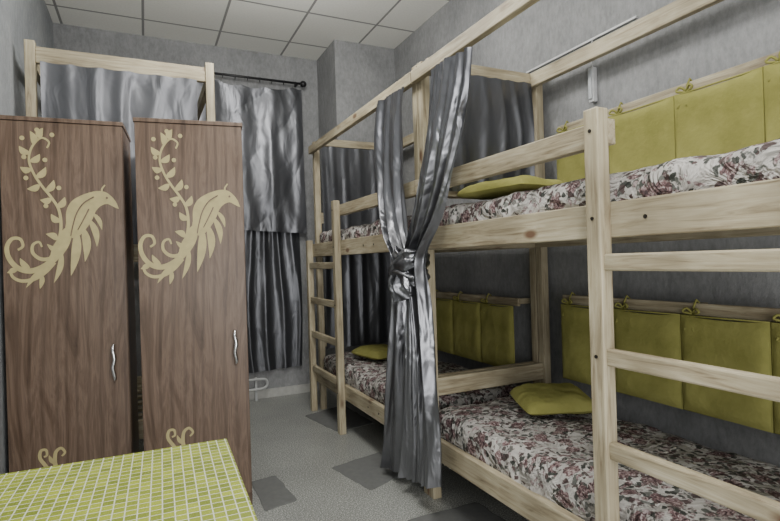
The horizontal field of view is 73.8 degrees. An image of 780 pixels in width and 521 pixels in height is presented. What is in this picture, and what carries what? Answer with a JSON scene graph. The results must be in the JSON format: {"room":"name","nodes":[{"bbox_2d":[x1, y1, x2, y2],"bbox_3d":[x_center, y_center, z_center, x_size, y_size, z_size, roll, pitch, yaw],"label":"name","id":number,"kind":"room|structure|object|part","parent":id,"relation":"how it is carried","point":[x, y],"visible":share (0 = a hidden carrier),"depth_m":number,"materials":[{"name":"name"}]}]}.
{"room":"dormitory","nodes":[
{"label":"dormitory","id":0,"kind":"room"},
{"bbox_2d":[0,0,53,473],"bbox_3d":[-1.396,-0.334,1.364,0.100,3.270,6.250,-2,0,-25],"label":"wall","id":1,"kind":"structure","parent":0,"point":[20,20],"depth_m":2.79,"materials":[{"name":"grey paint"}]},
{"bbox_2d":[53,23,318,405],"bbox_3d":[-1.433,-0.333,4.858,3.020,3.270,0.100,-2,0,-25],"label":"wall","id":2,"kind":"structure","parent":0,"point":[65,37],"depth_m":4.87,"materials":[{"name":"grey paint"}]},
{"bbox_2d":[138,382,318,412],"bbox_3d":[-1.632,1.269,4.678,2.220,0.080,0.015,-2,0,-25],"label":"baseboard","id":3,"kind":"structure","parent":2,"relation":"attached to","point":[303,388],"depth_m":4.95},
{"bbox_2d":[214,72,306,86],"bbox_3d":[-1.345,-1.684,4.797,1.160,0.064,0.120,-2,0,-25],"label":"curtain rod","id":4,"kind":"object","parent":2,"relation":"attached to","point":[302,83],"visible":0.78,"depth_m":4.84,"materials":[{"name":"black metal"}]},
{"bbox_2d":[197,80,306,232],"bbox_3d":[-1.274,-0.953,4.787,1.000,1.410,0.042,-2,0,-25],"label":"curtain","id":5,"kind":"object","parent":4,"relation":"hanging from","point":[271,119],"visible":0.71,"depth_m":4.85,"materials":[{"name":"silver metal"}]},
{"bbox_2d":[244,230,301,372],"bbox_3d":[-1.193,0.295,4.866,0.753,1.500,0.039,-2,0,-25],"label":"curtain","id":6,"kind":"object","parent":2,"relation":"hanging from","point":[272,259],"visible":0.57,"depth_m":4.92,"materials":[{"name":"grey fabric"}]},
{"bbox_2d":[45,0,448,59],"bbox_3d":[-0.148,-2.057,2.033,3.020,0.100,6.350,-2,0,-25],"label":"ceiling","id":7,"kind":"structure","parent":0,"point":[305,29],"depth_m":4.26,"materials":[{"name":"tile"}]},
{"bbox_2d":[138,391,528,520],"bbox_3d":[-0.048,1.312,2.033,3.020,0.100,6.350,-2,0,-25],"label":"floor","id":8,"kind":"structure","parent":0,"point":[301,452],"depth_m":3.05,"materials":[{"name":"grey carpet"}]},
{"bbox_2d":[0,115,138,472],"bbox_3d":[-1.627,0.395,2.686,0.530,2.173,0.412,-2,0,-21],"label":"wardrobe","id":9,"kind":"object","parent":8,"relation":"on","point":[66,192],"visible":0.84,"depth_m":2.53,"materials":[{"name":"brown wood"}]},
{"bbox_3d":[-1.665,-0.681,2.705,0.530,0.020,0.373,-2,0,-21],"label":"panel","id":10,"kind":"part","parent":9,"relation":"part of","materials":[{"name":"brown wood"}]},
{"bbox_3d":[-1.375,0.511,2.584,0.027,0.196,0.045,-2,0,-21],"label":"handle","id":11,"kind":"part","parent":9,"relation":"part of","materials":[{"name":"silver metal"}]},
{"bbox_2d":[24,39,214,438],"bbox_3d":[-1.819,0.049,3.686,0.990,2.530,1.420,-2,0,-25],"label":"bunk bed","id":12,"kind":"object","parent":8,"relation":"on","point":[33,54],"visible":0.15,"depth_m":3.04,"materials":[{"name":"brown wood"}]},
{"bbox_3d":[-1.951,0.053,2.866,0.050,2.530,0.050,-2,0,-25],"label":"post","id":13,"kind":"part","parent":12,"relation":"part of","materials":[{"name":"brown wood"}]},
{"bbox_3d":[-2.279,-1.108,3.485,0.034,0.070,1.320,-2,0,-25],"label":"rail","id":14,"kind":"part","parent":12,"relation":"part of","materials":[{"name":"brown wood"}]},
{"bbox_2d":[40,61,197,243],"bbox_3d":[-1.543,-0.602,3.026,0.810,1.015,0.018,-2,0,-25],"label":"curtain","id":15,"kind":"object","parent":12,"relation":"hanging from","point":[68,91],"visible":0.41,"depth_m":3.01,"materials":[{"name":"grey fabric"}]},
{"bbox_3d":[-1.562,-1.149,3.067,0.890,0.090,0.034,-2,0,-25],"label":"rail","id":16,"kind":"part","parent":12,"relation":"part of","materials":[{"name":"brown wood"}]},
{"bbox_3d":[-1.529,-0.060,3.067,0.890,0.110,0.034,-2,0,-25],"label":"rail","id":17,"kind":"part","parent":12,"relation":"part of","materials":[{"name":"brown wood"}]},
{"bbox_3d":[-2.083,1.017,4.305,0.890,0.110,0.034,-2,0,-25],"label":"rail","id":18,"kind":"part","parent":12,"relation":"part of","materials":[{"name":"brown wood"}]},
{"bbox_3d":[-1.498,1.000,3.067,0.890,0.110,0.034,-2,0,-25],"label":"rail","id":19,"kind":"part","parent":12,"relation":"part of","materials":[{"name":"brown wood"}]},
{"bbox_3d":[-1.429,-1.133,3.887,0.034,0.070,1.320,-2,0,-25],"label":"rail","id":20,"kind":"part","parent":12,"relation":"part of","materials":[{"name":"brown wood"}]},
{"bbox_3d":[-1.102,0.028,3.267,0.050,2.530,0.050,-2,0,-25],"label":"post","id":21,"kind":"part","parent":12,"relation":"part of","materials":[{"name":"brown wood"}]},
{"bbox_2d":[0,439,257,520],"bbox_3d":[-0.658,0.905,0.998,0.775,0.750,0.830,-2,0,-24],"label":"table","id":22,"kind":"object","parent":8,"relation":"on","point":[202,481],"visible":1,"depth_m":1.20,"materials":[{"name":"tile"}]},
{"bbox_2d":[133,117,252,504],"bbox_3d":[-1.035,0.356,2.780,0.517,2.130,0.412,-2,0,-18],"label":"wardrobe","id":23,"kind":"object","parent":8,"relation":"on","point":[190,201],"visible":0.91,"depth_m":2.62,"materials":[{"name":"brown wood"}]},
{"bbox_3d":[-1.072,-0.699,2.799,0.517,0.020,0.373,-2,0,-18],"label":"panel","id":24,"kind":"part","parent":23,"relation":"part of","materials":[{"name":"brown wood"}]},
{"bbox_3d":[-0.793,0.447,2.664,0.027,0.186,0.045,-2,0,-18],"label":"handle","id":25,"kind":"part","parent":23,"relation":"part of","materials":[{"name":"silver metal"}]},
{"bbox_2d":[249,377,268,400],"bbox_3d":[-1.498,1.198,4.660,0.812,0.215,0.039,-2,0,-25],"label":"pipe","id":26,"kind":"object","parent":8,"relation":"on","point":[255,379],"visible":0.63,"depth_m":4.79,"materials":[{"name":"metal"}]},
{"bbox_2d":[252,475,296,510],"bbox_3d":[-0.647,1.278,2.874,0.181,0.004,0.422,-2,0,-25],"label":"floor mat","id":27,"kind":"object","parent":8,"relation":"on","point":[272,493],"visible":0.96,"depth_m":2.85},
{"bbox_2d":[305,407,371,431],"bbox_3d":[-0.406,1.271,4.205,0.406,0.004,0.604,-2,0,-36],"label":"floor mat","id":28,"kind":"object","parent":8,"relation":"on","point":[328,417],"visible":0.85,"depth_m":4.16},
{"bbox_2d":[332,452,397,489],"bbox_3d":[-0.088,1.261,3.132,0.380,0.004,0.430,-2,0,-38],"label":"floor mat","id":29,"kind":"object","parent":8,"relation":"on","point":[366,471],"visible":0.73,"depth_m":3.10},
{"bbox_2d":[306,61,538,494],"bbox_3d":[0.100,0.087,3.775,0.908,2.340,1.918,-2,0,-25],"label":"bunk bed","id":30,"kind":"object","parent":8,"relation":"on","point":[337,247],"visible":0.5,"depth_m":3.78,"materials":[{"name":"brown wood"}]},
{"bbox_3d":[-0.607,0.128,4.473,0.050,2.300,0.050,-2,0,-25],"label":"post","id":31,"kind":"part","parent":30,"relation":"part of","materials":[{"name":"brown wood"}]},
{"bbox_3d":[-0.309,-1.029,4.630,0.684,0.065,0.034,-2,0,-25],"label":"rail","id":32,"kind":"part","parent":30,"relation":"part of","materials":[{"name":"brown wood"}]},
{"bbox_3d":[-0.225,0.965,3.620,0.035,0.105,1.898,-2,0,-25],"label":"rail","id":33,"kind":"part","parent":30,"relation":"part of","materials":[{"name":"brown wood"}]},
{"bbox_3d":[-0.257,-0.097,3.620,0.035,0.110,1.898,-2,0,-25],"label":"rail","id":34,"kind":"part","parent":30,"relation":"part of","materials":[{"name":"brown wood"}]},
{"bbox_2d":[321,146,391,347],"bbox_3d":[-0.264,-0.123,4.592,0.665,1.742,0.029,-2,0,-25],"label":"curtain","id":35,"kind":"object","parent":30,"relation":"hanging from","point":[348,174],"visible":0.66,"depth_m":4.59,"materials":[{"name":"grey fabric"}]},
{"bbox_3d":[-0.282,-0.960,3.620,0.035,0.065,1.898,-2,0,-25],"label":"rail","id":36,"kind":"part","parent":30,"relation":"part of","materials":[{"name":"brown wood"}]},
{"bbox_2d":[319,215,411,242],"bbox_3d":[0.091,-0.198,3.760,0.753,0.153,1.774,-2,0,-25],"label":"mattress","id":37,"kind":"object","parent":30,"relation":"on","point":[364,230],"visible":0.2,"depth_m":3.58,"materials":[{"name":"fabric"}]},
{"bbox_3d":[-0.106,-0.377,3.283,0.035,0.080,1.192,-2,0,-25],"label":"guard rail","id":38,"kind":"part","parent":30,"relation":"part of","materials":[{"name":"brown wood"}]},
{"bbox_2d":[374,87,408,477],"bbox_3d":[0.013,0.152,2.912,0.097,2.140,0.473,-2,0,-27],"label":"curtain","id":39,"kind":"object","parent":30,"relation":"hanging from","point":[388,134],"visible":0.74,"depth_m":2.88,"materials":[{"name":"grey fabric"}]},
{"bbox_3d":[0.412,-1.043,3.949,0.035,0.080,1.898,-2,0,-25],"label":"rail","id":40,"kind":"part","parent":30,"relation":"part of","materials":[{"name":"brown wood"}]},
{"bbox_3d":[0.183,0.105,2.803,0.050,2.300,0.050,-2,0,-25],"label":"post","id":41,"kind":"part","parent":30,"relation":"part of","materials":[{"name":"brown wood"}]},
{"bbox_2d":[324,351,518,410],"bbox_3d":[0.124,0.845,3.765,0.770,0.188,1.783,-2,0,-25],"label":"mattress","id":42,"kind":"object","parent":30,"relation":"on","point":[366,375],"visible":0.32,"depth_m":3.55,"materials":[{"name":"fabric"}]},
{"bbox_2d":[351,344,387,359],"bbox_3d":[-0.081,0.714,4.100,0.320,0.093,0.400,-2,0,-37],"label":"pillow","id":43,"kind":"object","parent":42,"relation":"on","point":[376,351],"visible":0.71,"depth_m":4.00,"materials":[{"name":"yellow fabric"}]},
{"bbox_3d":[0.439,-0.118,3.949,0.035,0.110,1.898,-2,0,-25],"label":"rail","id":44,"kind":"part","parent":30,"relation":"part of","materials":[{"name":"brown wood"}]},
{"bbox_3d":[0.878,0.064,3.132,0.050,2.340,0.050,-2,0,-25],"label":"post","id":45,"kind":"part","parent":30,"relation":"part of","materials":[{"name":"brown wood"}]},
{"bbox_2d":[408,502,505,520],"bbox_3d":[0.346,1.248,2.414,0.432,0.004,0.407,-2,0,-25],"label":"tile","id":46,"kind":"object","parent":8,"relation":"on","point":[474,511],"visible":1,"depth_m":2.54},
{"bbox_2d":[411,0,779,520],"bbox_3d":[0.919,0.063,2.040,0.908,2.340,1.945,-2,0,-25],"label":"bunk bed","id":47,"kind":"object","parent":8,"relation":"on","point":[751,209],"visible":0.64,"depth_m":1.60,"materials":[{"name":"brown wood"}]},
{"bbox_3d":[0.207,0.104,2.751,0.050,2.300,0.050,-2,0,-25],"label":"post","id":48,"kind":"part","parent":47,"relation":"part of","materials":[{"name":"brown wood"}]},
{"bbox_2d":[388,47,472,488],"bbox_3d":[0.202,0.138,2.434,0.210,2.045,0.703,-2,0,-25],"label":"curtain","id":49,"kind":"object","parent":47,"relation":"hanging from","point":[409,276],"visible":1,"depth_m":2.46,"materials":[{"name":"grey fabric"}]},
{"bbox_3d":[0.541,-0.984,1.876,0.035,0.065,1.945,-2,0,-25],"label":"rail","id":50,"kind":"part","parent":47,"relation":"part of","materials":[{"name":"brown wood"}]},
{"bbox_3d":[0.505,-1.053,2.908,0.684,0.065,0.034,-2,0,-25],"label":"rail","id":51,"kind":"part","parent":47,"relation":"part of","materials":[{"name":"brown wood"}]},
{"bbox_3d":[0.532,-0.121,2.908,0.684,0.110,0.034,-2,0,-25],"label":"rail","id":52,"kind":"part","parent":47,"relation":"part of","materials":[{"name":"brown wood"}]},
{"bbox_2d":[449,75,534,190],"bbox_3d":[0.533,-0.700,2.872,0.666,0.648,0.031,-2,0,-25],"label":"curtain","id":53,"kind":"object","parent":47,"relation":"hanging from","point":[499,118],"visible":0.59,"depth_m":2.91,"materials":[{"name":"grey fabric"}]},
{"bbox_3d":[0.599,0.940,1.876,0.035,0.105,1.945,-2,0,-25],"label":"rail","id":54,"kind":"part","parent":47,"relation":"part of","materials":[{"name":"brown wood"}]},
{"bbox_3d":[0.415,-0.393,2.181,0.035,0.080,1.270,-2,0,-25],"label":"guard rail","id":55,"kind":"part","parent":47,"relation":"part of","materials":[{"name":"brown wood"}]},
{"bbox_3d":[0.902,0.063,3.080,0.050,2.340,0.050,-2,0,-25],"label":"post","id":56,"kind":"part","parent":47,"relation":"part of","materials":[{"name":"brown wood"}]},
{"bbox_3d":[0.567,-0.122,1.876,0.035,0.110,1.945,-2,0,-25],"label":"rail","id":57,"kind":"part","parent":47,"relation":"part of","materials":[{"name":"brown wood"}]},
{"bbox_2d":[439,396,779,520],"bbox_3d":[0.941,0.821,2.041,0.753,0.188,1.866,-2,0,-25],"label":"mattress","id":58,"kind":"object","parent":47,"relation":"on","point":[551,456],"visible":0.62,"depth_m":1.99,"materials":[{"name":"fabric"}]},
{"bbox_2d":[509,383,591,414],"bbox_3d":[0.797,0.674,2.546,0.356,0.101,0.309,-2,0,-5],"label":"pillow","id":59,"kind":"object","parent":58,"relation":"on","point":[533,398],"visible":0.99,"depth_m":2.44,"materials":[{"name":"yellow fabric"}]},
{"bbox_2d":[439,138,779,225],"bbox_3d":[0.912,-0.225,2.034,0.762,0.160,1.862,-2,0,-25],"label":"mattress","id":60,"kind":"object","parent":47,"relation":"on","point":[758,162],"visible":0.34,"depth_m":1.51,"materials":[{"name":"fabric"}]},
{"bbox_2d":[456,175,564,199],"bbox_3d":[0.567,-0.339,2.430,0.341,0.090,0.440,-2,0,-35],"label":"pillow","id":61,"kind":"object","parent":60,"relation":"on","point":[487,190],"visible":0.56,"depth_m":2.29,"materials":[{"name":"yellow fabric"}]},
{"bbox_3d":[1.235,-1.067,2.205,0.035,0.080,1.945,-2,0,-25],"label":"rail","id":62,"kind":"part","parent":47,"relation":"part of","materials":[{"name":"brown wood"}]},
{"bbox_3d":[1.263,-0.142,2.205,0.035,0.110,1.945,-2,0,-25],"label":"rail","id":63,"kind":"part","parent":47,"relation":"part of","materials":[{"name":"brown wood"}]},
{"bbox_2d":[317,39,394,400],"bbox_3d":[-0.295,-0.366,5.048,0.600,3.270,0.530,-2,0,-25],"label":"wall pillar","id":64,"kind":"structure","parent":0,"point":[350,75],"depth_m":4.80,"materials":[{"name":"grey paint"}]},
{"bbox_2d":[326,387,345,401],"bbox_3d":[-0.520,1.236,4.903,0.015,0.080,0.530,-2,0,-25],"label":"baseboard","id":65,"kind":"structure","parent":64,"relation":"attached to","point":[328,390],"depth_m":4.95,"materials":[{"name":"grey"}]},
{"bbox_2d":[394,0,779,466],"bbox_3d":[1.243,-0.412,2.611,0.100,3.270,6.250,-2,0,-25],"label":"wall","id":66,"kind":"structure","parent":0,"point":[727,34],"depth_m":2.67,"materials":[{"name":"grey paint"}]},
{"bbox_2d":[436,291,530,305],"bbox_3d":[0.622,0.262,3.688,0.138,0.050,1.055,-2,0,-25],"label":"rail","id":67,"kind":"object","parent":66,"relation":"attached to","point":[510,301],"visible":0.82,"depth_m":3.47,"materials":[{"name":"brown wood"}]},
{"bbox_2d":[436,290,453,353],"bbox_3d":[0.390,0.459,3.958,0.087,0.467,0.338,-2,0,-16],"label":"cushion","id":68,"kind":"object","parent":67,"relation":"hanging from","point":[444,311],"visible":0.59,"depth_m":3.88,"materials":[{"name":"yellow fabric"}]},
{"bbox_2d":[452,291,481,361],"bbox_3d":[0.537,0.454,3.646,0.092,0.467,0.338,-2,0,-15],"label":"cushion","id":69,"kind":"object","parent":67,"relation":"hanging from","point":[466,316],"visible":0.95,"depth_m":3.61,"materials":[{"name":"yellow fabric"}]},
{"bbox_2d":[480,293,514,365],"bbox_3d":[0.685,0.450,3.334,0.092,0.467,0.338,-2,0,-15],"label":"cushion","id":70,"kind":"object","parent":67,"relation":"hanging from","point":[497,322],"visible":0.95,"depth_m":3.30,"materials":[{"name":"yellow fabric"}]},
{"bbox_2d":[526,16,636,72],"bbox_3d":[1.027,-1.180,2.888,0.012,0.012,0.805,-2,0,-25],"label":"duct","id":71,"kind":"object","parent":66,"relation":"attached to","point":[634,17],"visible":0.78,"depth_m":2.81,"materials":[{"name":"white plastic"}]},
{"bbox_2d":[588,40,597,102],"bbox_3d":[1.075,-1.009,2.765,0.040,0.334,0.036,-2,0,-25],"label":"wall lamp","id":72,"kind":"object","parent":66,"relation":"attached to","point":[592,72],"visible":0.87,"depth_m":2.75,"materials":[{"name":"white plastic"}]},
{"bbox_2d":[588,70,592,99],"bbox_3d":[1.063,-0.934,2.758,0.009,0.155,0.024,-2,0,-25],"label":"diffuser","id":73,"kind":"object","parent":72,"relation":"attached to","point":[590,72],"depth_m":2.75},
{"bbox_2d":[557,51,778,130],"bbox_3d":[1.288,-0.719,2.217,0.138,0.050,1.450,-2,0,-25],"label":"rail","id":74,"kind":"object","parent":66,"relation":"attached to","point":[757,63],"visible":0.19,"depth_m":2.12,"materials":[{"name":"brown wood"}]},
{"bbox_2d":[556,121,609,181],"bbox_3d":[0.978,-0.534,2.654,0.085,0.437,0.344,-2,0,-16],"label":"cushion","id":75,"kind":"object","parent":74,"relation":"hanging from","point":[571,168],"visible":0.27,"depth_m":2.70,"materials":[{"name":"yellow fabric"}]},
{"bbox_2d":[608,96,675,173],"bbox_3d":[1.144,-0.539,2.348,0.084,0.437,0.342,-2,0,-25],"label":"cushion","id":76,"kind":"object","parent":74,"relation":"hanging from","point":[644,137],"visible":0.76,"depth_m":2.30,"materials":[{"name":"yellow fabric"}]},
{"bbox_2d":[674,67,765,158],"bbox_3d":[1.274,-0.543,2.027,0.089,0.437,0.341,-2,0,-15],"label":"cushion","id":77,"kind":"object","parent":74,"relation":"hanging from","point":[728,116],"visible":0.74,"depth_m":1.99,"materials":[{"name":"yellow fabric"}]},
{"bbox_2d":[763,51,779,141],"bbox_3d":[1.423,-0.547,1.713,0.093,0.437,0.339,-2,0,-15],"label":"cushion","id":78,"kind":"object","parent":74,"relation":"hanging from","point":[771,72],"visible":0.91,"depth_m":1.83,"materials":[{"name":"yellow fabric"}]},
{"bbox_2d":[562,295,779,321],"bbox_3d":[1.316,0.201,2.217,0.138,0.050,1.450,-2,0,-25],"label":"rail","id":79,"kind":"object","parent":66,"relation":"attached to","point":[713,310],"visible":0.7,"depth_m":2.14,"materials":[{"name":"brown wood"}]},
{"bbox_2d":[561,292,615,384],"bbox_3d":[1.017,0.400,2.659,0.082,0.467,0.347,-2,0,-22],"label":"cushion","id":80,"kind":"object","parent":79,"relation":"hanging from","point":[576,361],"visible":0.66,"depth_m":2.70,"materials":[{"name":"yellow fabric"}]},
{"bbox_2d":[614,295,682,408],"bbox_3d":[1.157,0.396,2.341,0.084,0.467,0.340,-2,0,-18],"label":"cushion","id":81,"kind":"object","parent":79,"relation":"hanging from","point":[650,334],"visible":0.84,"depth_m":2.31,"materials":[{"name":"yellow fabric"}]},
{"bbox_2d":[681,299,773,432],"bbox_3d":[1.301,0.392,2.026,0.086,0.467,0.342,-2,0,-16],"label":"cushion","id":82,"kind":"object","parent":79,"relation":"hanging from","point":[743,346],"visible":0.8,"depth_m":1.99,"materials":[{"name":"yellow fabric"}]},
{"bbox_2d":[771,314,779,434],"bbox_3d":[1.450,0.387,1.712,0.092,0.467,0.340,-2,0,-15],"label":"cushion","id":83,"kind":"object","parent":79,"relation":"hanging from","point":[775,326],"visible":0.85,"depth_m":1.85,"materials":[{"name":"yellow fabric"}]}
]}

